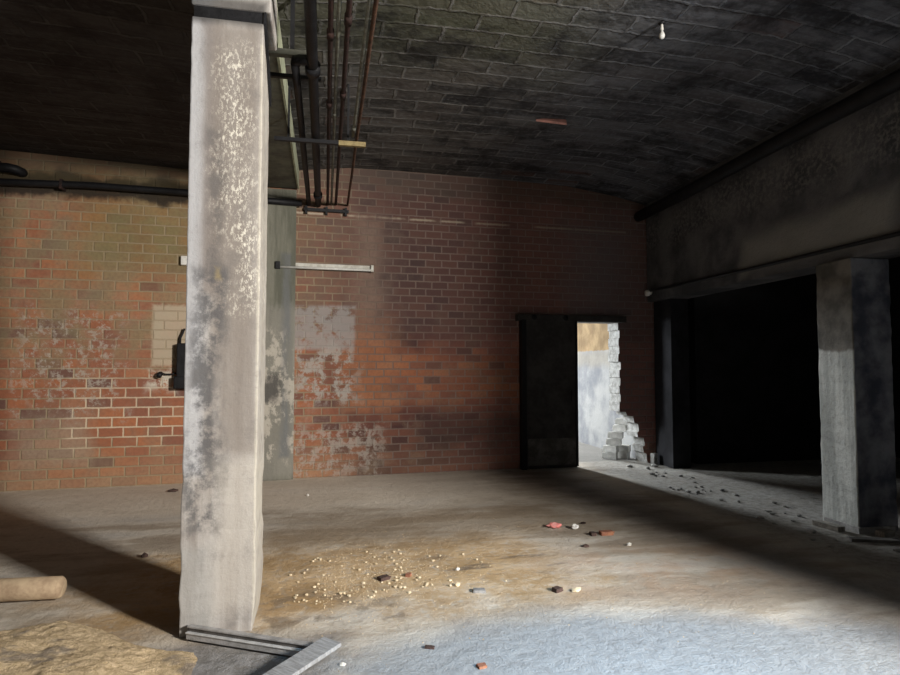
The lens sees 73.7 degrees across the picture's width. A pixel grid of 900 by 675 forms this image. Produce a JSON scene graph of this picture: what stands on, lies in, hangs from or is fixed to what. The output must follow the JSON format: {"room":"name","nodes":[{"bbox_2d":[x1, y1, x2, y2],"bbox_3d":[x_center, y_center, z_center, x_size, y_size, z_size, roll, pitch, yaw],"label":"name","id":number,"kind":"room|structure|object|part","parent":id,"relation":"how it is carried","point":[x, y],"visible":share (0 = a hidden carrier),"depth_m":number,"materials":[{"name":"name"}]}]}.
{"room":"abandoned warehouse","nodes":[
{"label":"abandoned warehouse","id":0,"kind":"room"},
{"bbox_2d":[0,0,193,169],"bbox_3d":[-4.436,-2.624,2.197,6.160,0.450,10.863,1,-3,-12],"label":"ceiling","id":1,"kind":"structure","parent":0,"point":[106,80],"depth_m":5.38,"materials":[{"name":"grey concrete"}]},
{"bbox_2d":[0,150,655,491],"bbox_3d":[-1.839,-0.455,8.336,14.200,4.700,0.321,1,-3,-14],"label":"wall","id":2,"kind":"structure","parent":0,"point":[410,364],"depth_m":8.25,"materials":[{"name":"red brick"}]},
{"bbox_2d":[0,161,27,176],"bbox_3d":[-5.554,-2.123,7.189,0.811,0.292,0.165,1,-3,-20],"label":"pipe","id":3,"kind":"object","parent":2,"relation":"attached to","point":[4,167],"visible":1,"depth_m":7.23,"materials":[{"name":"black metal"}]},
{"bbox_2d":[0,178,301,206],"bbox_3d":[-5.140,-1.874,7.322,6.471,0.141,0.144,1,-3,-14],"label":"pipe","id":4,"kind":"object","parent":2,"relation":"attached to","point":[61,184],"visible":0.7,"depth_m":7.48,"materials":[{"name":"black metal"}]},
{"bbox_2d":[156,328,184,388],"bbox_3d":[-3.444,0.266,7.649,0.532,0.774,0.148,1,-3,-14],"label":"electrical box","id":5,"kind":"object","parent":2,"relation":"attached to","point":[178,380],"visible":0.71,"depth_m":7.59,"materials":[{"name":"black metal"}]},
{"bbox_2d":[181,256,186,265],"bbox_3d":[-3.431,-0.993,7.754,0.085,0.120,0.068,1,-3,-14],"label":"junction box","id":6,"kind":"object","parent":2,"relation":"attached to","point":[183,258],"visible":0.73,"depth_m":7.73,"materials":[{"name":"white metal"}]},
{"bbox_2d":[263,188,296,480],"bbox_3d":[-2.272,-0.060,8.010,0.390,3.880,0.058,1,-3,-14],"label":"pilaster","id":7,"kind":"object","parent":2,"relation":"attached to","point":[281,219],"visible":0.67,"depth_m":7.98,"materials":[{"name":"grey paint"}]},
{"bbox_2d":[275,261,373,272],"bbox_3d":[-1.701,-0.958,8.180,1.310,0.100,0.093,1,-3,-14],"label":"fluorescent fixture","id":8,"kind":"object","parent":2,"relation":"attached to","point":[277,263],"visible":1,"depth_m":8.17,"materials":[{"name":"white metal"}]},
{"bbox_2d":[304,205,348,216],"bbox_3d":[-1.696,-1.736,8.237,0.600,0.110,0.059,1,-3,-14],"label":"bracket","id":9,"kind":"object","parent":2,"relation":"attached to","point":[326,210],"visible":1,"depth_m":8.21,"materials":[{"name":"black metal"}]},
{"bbox_2d":[515,314,625,469],"bbox_3d":[1.840,0.796,8.964,1.770,2.260,0.158,1,-3,-14],"label":"sliding door","id":10,"kind":"structure","parent":2,"relation":"in","point":[548,344],"depth_m":8.84,"materials":[{"name":"black paint"}]},
{"bbox_3d":[1.500,1.674,8.800,0.770,0.390,0.012,1,-3,-14],"label":"kick plate","id":11,"kind":"part","parent":10,"relation":"part of","materials":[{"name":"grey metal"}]},
{"bbox_3d":[1.481,0.835,8.872,0.830,2.166,0.060,1,-3,-14],"label":"door panel","id":12,"kind":"part","parent":10,"relation":"part of","materials":[{"name":"black paint"}]},
{"bbox_3d":[1.835,-0.284,9.035,1.770,0.095,0.118,1,-3,-14],"label":"rail","id":13,"kind":"part","parent":10,"relation":"part of","materials":[{"name":"black metal"}]},
{"bbox_2d":[0,442,899,674],"bbox_3d":[-0.061,1.961,7.564,19.000,0.200,22.000,1,-3,-12],"label":"floor","id":14,"kind":"structure","parent":0,"point":[96,538],"depth_m":4.30,"materials":[{"name":"concrete"}]},
{"bbox_2d":[0,576,66,601],"bbox_3d":[-3.223,1.594,3.737,1.500,0.171,0.171,0,-3,-8],"label":"cardboard tube","id":15,"kind":"object","parent":14,"relation":"on","point":[46,587],"visible":1,"depth_m":3.77,"materials":[{"name":"beige cardboard"}]},
{"bbox_2d":[0,621,196,674],"bbox_3d":[-2.265,1.574,2.664,2.160,0.148,1.560,-1,-3,16],"label":"pile","id":16,"kind":"object","parent":14,"relation":"on","point":[58,647],"visible":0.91,"depth_m":3.01,"materials":[{"name":"beige sand"}]},
{"bbox_2d":[167,488,177,491],"bbox_3d":[-3.301,1.819,7.148,0.121,0.045,0.058,1,-3,-12],"label":"stone","id":17,"kind":"object","parent":14,"relation":"on","point":[173,489],"visible":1,"depth_m":7.13,"materials":[{"name":"stone"}]},
{"bbox_2d":[179,0,276,636],"bbox_3d":[-1.330,-0.276,3.665,0.447,3.900,0.455,1,-3,-12],"label":"concrete pillar","id":18,"kind":"structure","parent":14,"relation":"on","point":[221,536],"depth_m":3.44,"materials":[{"name":"grey concrete"}]},
{"bbox_2d":[185,624,312,656],"bbox_3d":[-1.070,1.611,3.171,0.759,0.082,0.046,-1,-3,17],"label":"channel","id":19,"kind":"object","parent":14,"relation":"on","point":[280,646],"visible":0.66,"depth_m":3.17,"materials":[{"name":"grey metal"}]},
{"bbox_2d":[263,637,340,674],"bbox_3d":[-0.896,1.554,2.575,0.124,0.096,1.098,-2,-3,33],"label":"board","id":20,"kind":"object","parent":14,"relation":"on","point":[307,657],"visible":1,"depth_m":2.87,"materials":[{"name":"grey wood"}]},
{"bbox_2d":[377,574,390,581],"bbox_3d":[-0.464,1.690,4.221,0.088,0.025,0.057,2,-4,-40],"label":"fragment","id":21,"kind":"object","parent":14,"relation":"on","point":[384,577],"visible":1,"depth_m":4.21,"materials":[{"name":"brown brick"}]},
{"bbox_2d":[405,572,411,576],"bbox_3d":[-0.296,1.694,4.287,0.036,0.022,0.048,-1,-3,15],"label":"fragment","id":22,"kind":"object","parent":14,"relation":"on","point":[408,574],"visible":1,"depth_m":4.27,"materials":[{"name":"orange brick"}]},
{"bbox_2d":[424,645,434,649],"bbox_3d":[-0.107,1.647,3.192,0.055,0.012,0.023,-1,-3,11],"label":"fragment","id":23,"kind":"object","parent":14,"relation":"on","point":[426,646],"visible":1,"depth_m":3.19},
{"bbox_2d":[473,588,485,592],"bbox_3d":[0.197,1.682,3.990,0.087,0.019,0.056,0,-3,0],"label":"fragment","id":24,"kind":"object","parent":14,"relation":"on","point":[475,590],"visible":1,"depth_m":3.97,"materials":[{"name":"grey stone"}]},
{"bbox_2d":[476,662,486,669],"bbox_3d":[0.159,1.638,2.993,0.048,0.012,0.039,1,-3,-23],"label":"fragment","id":25,"kind":"object","parent":14,"relation":"on","point":[483,665],"visible":1,"depth_m":2.98,"materials":[{"name":"orange brick"}]},
{"bbox_2d":[277,496,825,671],"bbox_3d":[0.349,1.729,4.855,3.306,0.007,3.495,1,-3,-12],"label":"grit","id":26,"kind":"object","parent":14,"relation":"on","point":[587,496],"visible":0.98,"depth_m":4.29,"materials":[{"name":"beige gravel"}]},
{"bbox_2d":[546,522,561,527],"bbox_3d":[0.969,1.740,5.564,0.161,0.053,0.094,1,-3,-17],"label":"fragment","id":27,"kind":"object","parent":14,"relation":"on","point":[551,524],"visible":1,"depth_m":5.55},
{"bbox_2d":[552,586,562,592],"bbox_3d":[0.716,1.678,3.997,0.064,0.028,0.048,2,-3,-35],"label":"fragment","id":28,"kind":"object","parent":14,"relation":"on","point":[556,589],"visible":1,"depth_m":3.98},
{"bbox_2d":[572,587,580,591],"bbox_3d":[0.845,1.679,4.004,0.066,0.026,0.062,0,-3,7],"label":"paper scrap","id":29,"kind":"object","parent":14,"relation":"on","point":[577,589],"visible":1,"depth_m":3.98,"materials":[{"name":"beige paper"}]},
{"bbox_2d":[589,531,596,535],"bbox_3d":[1.269,1.739,5.315,0.056,0.031,0.055,1,-3,-12],"label":"fragment","id":30,"kind":"object","parent":14,"relation":"on","point":[591,533],"visible":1,"depth_m":5.30,"materials":[{"name":"brown brick"}]},
{"bbox_2d":[599,530,614,535],"bbox_3d":[1.398,1.738,5.343,0.136,0.034,0.060,1,-3,-12],"label":"fragment","id":31,"kind":"object","parent":14,"relation":"on","point":[601,532],"visible":1,"depth_m":5.32,"materials":[{"name":"orange brick"}]},
{"bbox_2d":[602,452,617,459],"bbox_3d":[2.591,1.910,9.731,0.237,0.108,0.122,-2,-3,30],"label":"brick","id":32,"kind":"object","parent":14,"relation":"on","point":[605,455],"visible":0.98,"depth_m":9.69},
{"bbox_2d":[602,445,618,452],"bbox_3d":[2.612,1.802,9.742,0.237,0.108,0.122,-2,-4,41],"label":"brick","id":33,"kind":"object","parent":32,"relation":"on","point":[606,448],"visible":1,"depth_m":9.70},
{"bbox_2d":[606,438,621,445],"bbox_3d":[2.668,1.693,9.760,0.237,0.108,0.122,-1,-3,27],"label":"brick","id":34,"kind":"object","parent":33,"relation":"on","point":[610,441],"visible":1,"depth_m":9.71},
{"bbox_2d":[607,431,623,438],"bbox_3d":[2.698,1.585,9.773,0.237,0.108,0.122,-2,-3,30],"label":"brick","id":35,"kind":"object","parent":34,"relation":"on","point":[614,434],"visible":1,"depth_m":9.73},
{"bbox_2d":[612,425,627,431],"bbox_3d":[2.786,1.477,9.802,0.237,0.108,0.122,-3,-4,43],"label":"brick","id":36,"kind":"object","parent":35,"relation":"on","point":[621,428],"visible":0.86,"depth_m":9.74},
{"bbox_2d":[615,418,626,424],"bbox_3d":[2.833,1.369,9.818,0.237,0.108,0.122,-2,-3,31],"label":"brick","id":37,"kind":"object","parent":36,"relation":"on","point":[619,421],"visible":0.58,"depth_m":9.79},
{"bbox_2d":[618,452,629,458],"bbox_3d":[2.805,1.913,9.786,0.237,0.108,0.122,-2,-4,41],"label":"brick","id":38,"kind":"object","parent":14,"relation":"on","point":[623,455],"visible":0.72,"depth_m":9.72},
{"bbox_2d":[619,444,630,451],"bbox_3d":[2.824,1.804,9.795,0.237,0.108,0.122,-2,-3,32],"label":"brick","id":39,"kind":"object","parent":38,"relation":"on","point":[623,448],"visible":0.69,"depth_m":9.73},
{"bbox_2d":[650,453,657,464],"bbox_3d":[3.113,1.851,9.151,0.070,0.170,0.080,1,-3,-23],"label":"stub","id":40,"kind":"object","parent":14,"relation":"on","point":[653,456],"visible":0.86,"depth_m":9.12,"materials":[{"name":"grey concrete"}]},
{"bbox_2d":[812,519,844,531],"bbox_3d":[3.505,1.743,5.557,0.090,0.045,0.260,1,-3,-18],"label":"plank","id":41,"kind":"object","parent":14,"relation":"on","point":[820,523],"visible":1,"depth_m":5.52,"materials":[{"name":"wood"}]},
{"bbox_2d":[816,258,897,533],"bbox_3d":[3.834,0.522,5.677,0.434,2.495,0.444,0,-3,-9],"label":"concrete pier","id":42,"kind":"object","parent":14,"relation":"on","point":[858,457],"visible":0.96,"depth_m":5.51,"materials":[{"name":"grey concrete"}]},
{"bbox_2d":[847,536,899,543],"bbox_3d":[3.634,1.733,5.134,0.400,0.025,0.080,0,-3,8],"label":"plank","id":43,"kind":"object","parent":14,"relation":"on","point":[850,538],"visible":1,"depth_m":5.11,"materials":[{"name":"grey wood"}]},
{"bbox_2d":[277,0,899,204],"bbox_3d":[1.628,-2.610,3.592,5.400,0.495,11.118,1,-3,-12],"label":"ceiling","id":44,"kind":"structure","parent":0,"point":[454,87],"depth_m":5.73,"materials":[{"name":"tile"}]},
{"bbox_2d":[268,0,298,188],"bbox_3d":[-1.181,-2.417,2.824,0.471,0.304,10.780,1,-3,-12],"label":"ceiling beam","id":45,"kind":"structure","parent":44,"relation":"attached to","point":[283,168],"depth_m":6.31,"materials":[{"name":"paint"}]},
{"bbox_3d":[-1.192,-2.419,2.822,0.450,0.300,10.780,1,-3,-12],"label":"beam casing","id":46,"kind":"part","parent":45,"relation":"part of","materials":[{"name":"paint"}]},
{"bbox_2d":[269,0,320,81],"bbox_3d":[-1.197,-2.252,4.533,0.440,0.450,0.365,1,-3,-12],"label":"hanger","id":47,"kind":"object","parent":44,"relation":"hanging from","point":[280,52],"visible":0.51,"depth_m":4.37,"materials":[{"name":"paint"}]},
{"bbox_2d":[274,84,365,147],"bbox_3d":[-1.246,-2.190,5.796,0.860,0.655,0.040,1,-3,-12],"label":"hanger","id":48,"kind":"object","parent":44,"relation":"hanging from","point":[288,138],"visible":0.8,"depth_m":5.78,"materials":[{"name":"black metal"}]},
{"bbox_2d":[290,54,310,205],"bbox_3d":[-1.490,-1.925,6.256,0.134,0.082,3.977,1,-3,-12],"label":"ceiling pipe","id":49,"kind":"object","parent":48,"relation":"hanging from","point":[297,60],"visible":0.96,"depth_m":5.17,"materials":[{"name":"black metal"}]},
{"bbox_2d":[303,0,321,206],"bbox_3d":[-1.079,-1.997,4.740,0.112,0.112,7.127,1,-3,-12],"label":"ceiling pipe","id":50,"kind":"object","parent":48,"relation":"hanging from","point":[312,71],"visible":0.98,"depth_m":4.61,"materials":[{"name":"black metal"}]},
{"bbox_2d":[326,0,333,205],"bbox_3d":[-0.957,-1.997,4.768,0.050,0.057,7.131,1,-3,-12],"label":"ceiling pipe","id":51,"kind":"object","parent":48,"relation":"hanging from","point":[330,30],"visible":1,"depth_m":4.69,"materials":[{"name":"metal"}]},
{"bbox_2d":[330,0,341,204],"bbox_3d":[-0.908,-1.994,4.780,0.041,0.050,7.133,1,-3,-12],"label":"ceiling pipe","id":52,"kind":"object","parent":48,"relation":"hanging from","point":[339,2],"visible":1,"depth_m":4.69,"materials":[{"name":"brown metal"}]},
{"bbox_2d":[334,0,352,205],"bbox_3d":[-0.850,-1.994,4.793,0.050,0.057,7.136,1,-3,-12],"label":"ceiling pipe","id":53,"kind":"object","parent":48,"relation":"hanging from","point":[348,15],"visible":1,"depth_m":4.62,"materials":[{"name":"metal"}]},
{"bbox_2d":[351,0,371,137],"bbox_3d":[-0.474,-2.053,3.578,0.039,0.050,4.601,1,-3,-12],"label":"ceiling pipe","id":54,"kind":"object","parent":48,"relation":"hanging from","point":[369,2],"visible":1,"depth_m":4.37,"materials":[{"name":"metal"}]},
{"bbox_2d":[346,0,378,205],"bbox_3d":[-0.694,-1.993,4.829,0.029,0.051,7.143,1,-3,-12],"label":"ceiling pipe","id":55,"kind":"object","parent":48,"relation":"hanging from","point":[375,3],"visible":1,"depth_m":4.65,"materials":[{"name":"orange metal"}]},
{"bbox_2d":[536,118,566,124],"bbox_3d":[1.117,-2.383,6.625,0.383,0.135,0.166,0,-3,-5],"label":"tile","id":56,"kind":"structure","parent":44,"relation":"attached to","point":[546,120],"depth_m":6.55,"materials":[{"name":"red ceramic"}]},
{"bbox_2d":[658,21,664,38],"bbox_3d":[1.706,-2.469,4.829,0.056,0.134,0.056,1,-3,-12],"label":"hanging bulb","id":57,"kind":"object","parent":44,"relation":"hanging from","point":[661,23],"visible":1,"depth_m":4.82,"materials":[{"name":"white glass"}]},
{"bbox_3d":[1.706,-2.438,4.828,0.046,0.072,0.046,1,-3,-12],"label":"bulb","id":58,"kind":"part","parent":57,"relation":"part of","materials":[{"name":"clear glass"}]},
{"bbox_2d":[577,323,635,458],"bbox_3d":[2.368,0.442,13.511,0.250,3.400,7.700,1,-3,-12],"label":"wall","id":59,"kind":"structure","parent":0,"point":[595,419],"depth_m":11.22,"materials":[{"name":"paint"}]},
{"bbox_2d":[646,62,899,301],"bbox_3d":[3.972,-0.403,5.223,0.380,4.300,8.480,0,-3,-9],"label":"beam","id":60,"kind":"structure","parent":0,"point":[838,184],"depth_m":6.34,"materials":[{"name":"paint"}]},
{"bbox_2d":[644,290,651,295],"bbox_3d":[3.088,-0.688,9.281,0.159,0.109,0.123,1,-3,-12],"label":"insulator","id":61,"kind":"object","parent":60,"relation":"attached to","point":[647,292],"visible":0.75,"depth_m":9.23,"materials":[{"name":"white ceramic"}]},
{"bbox_2d":[654,299,690,468],"bbox_3d":[3.366,0.683,9.110,0.280,2.500,0.500,0,-3,-9],"label":"concrete pier","id":62,"kind":"structure","parent":60,"relation":"attached to","point":[671,339],"depth_m":8.90,"materials":[{"name":"grey concrete"}]},
{"bbox_2d":[634,69,899,221],"bbox_3d":[3.546,-2.063,5.669,0.155,0.179,7.456,0,-3,-9],"label":"ceiling pipe","id":63,"kind":"object","parent":60,"relation":"attached to","point":[889,84],"visible":1,"depth_m":6.07,"materials":[{"name":"black metal"}]},
{"bbox_2d":[649,231,899,291],"bbox_3d":[3.663,-0.863,5.765,0.040,0.090,7.306,0,-3,-9],"label":"conduit","id":64,"kind":"object","parent":60,"relation":"attached to","point":[895,234],"visible":0.89,"depth_m":6.23,"materials":[{"name":"black metal"}]},
{"bbox_2d":[688,257,899,463],"bbox_3d":[6.136,-0.023,5.832,4.410,3.600,8.700,1,-3,-12],"label":"dark opening","id":65,"kind":"structure","parent":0,"point":[754,350],"depth_m":9.48,"materials":[{"name":"black"}]}
]}

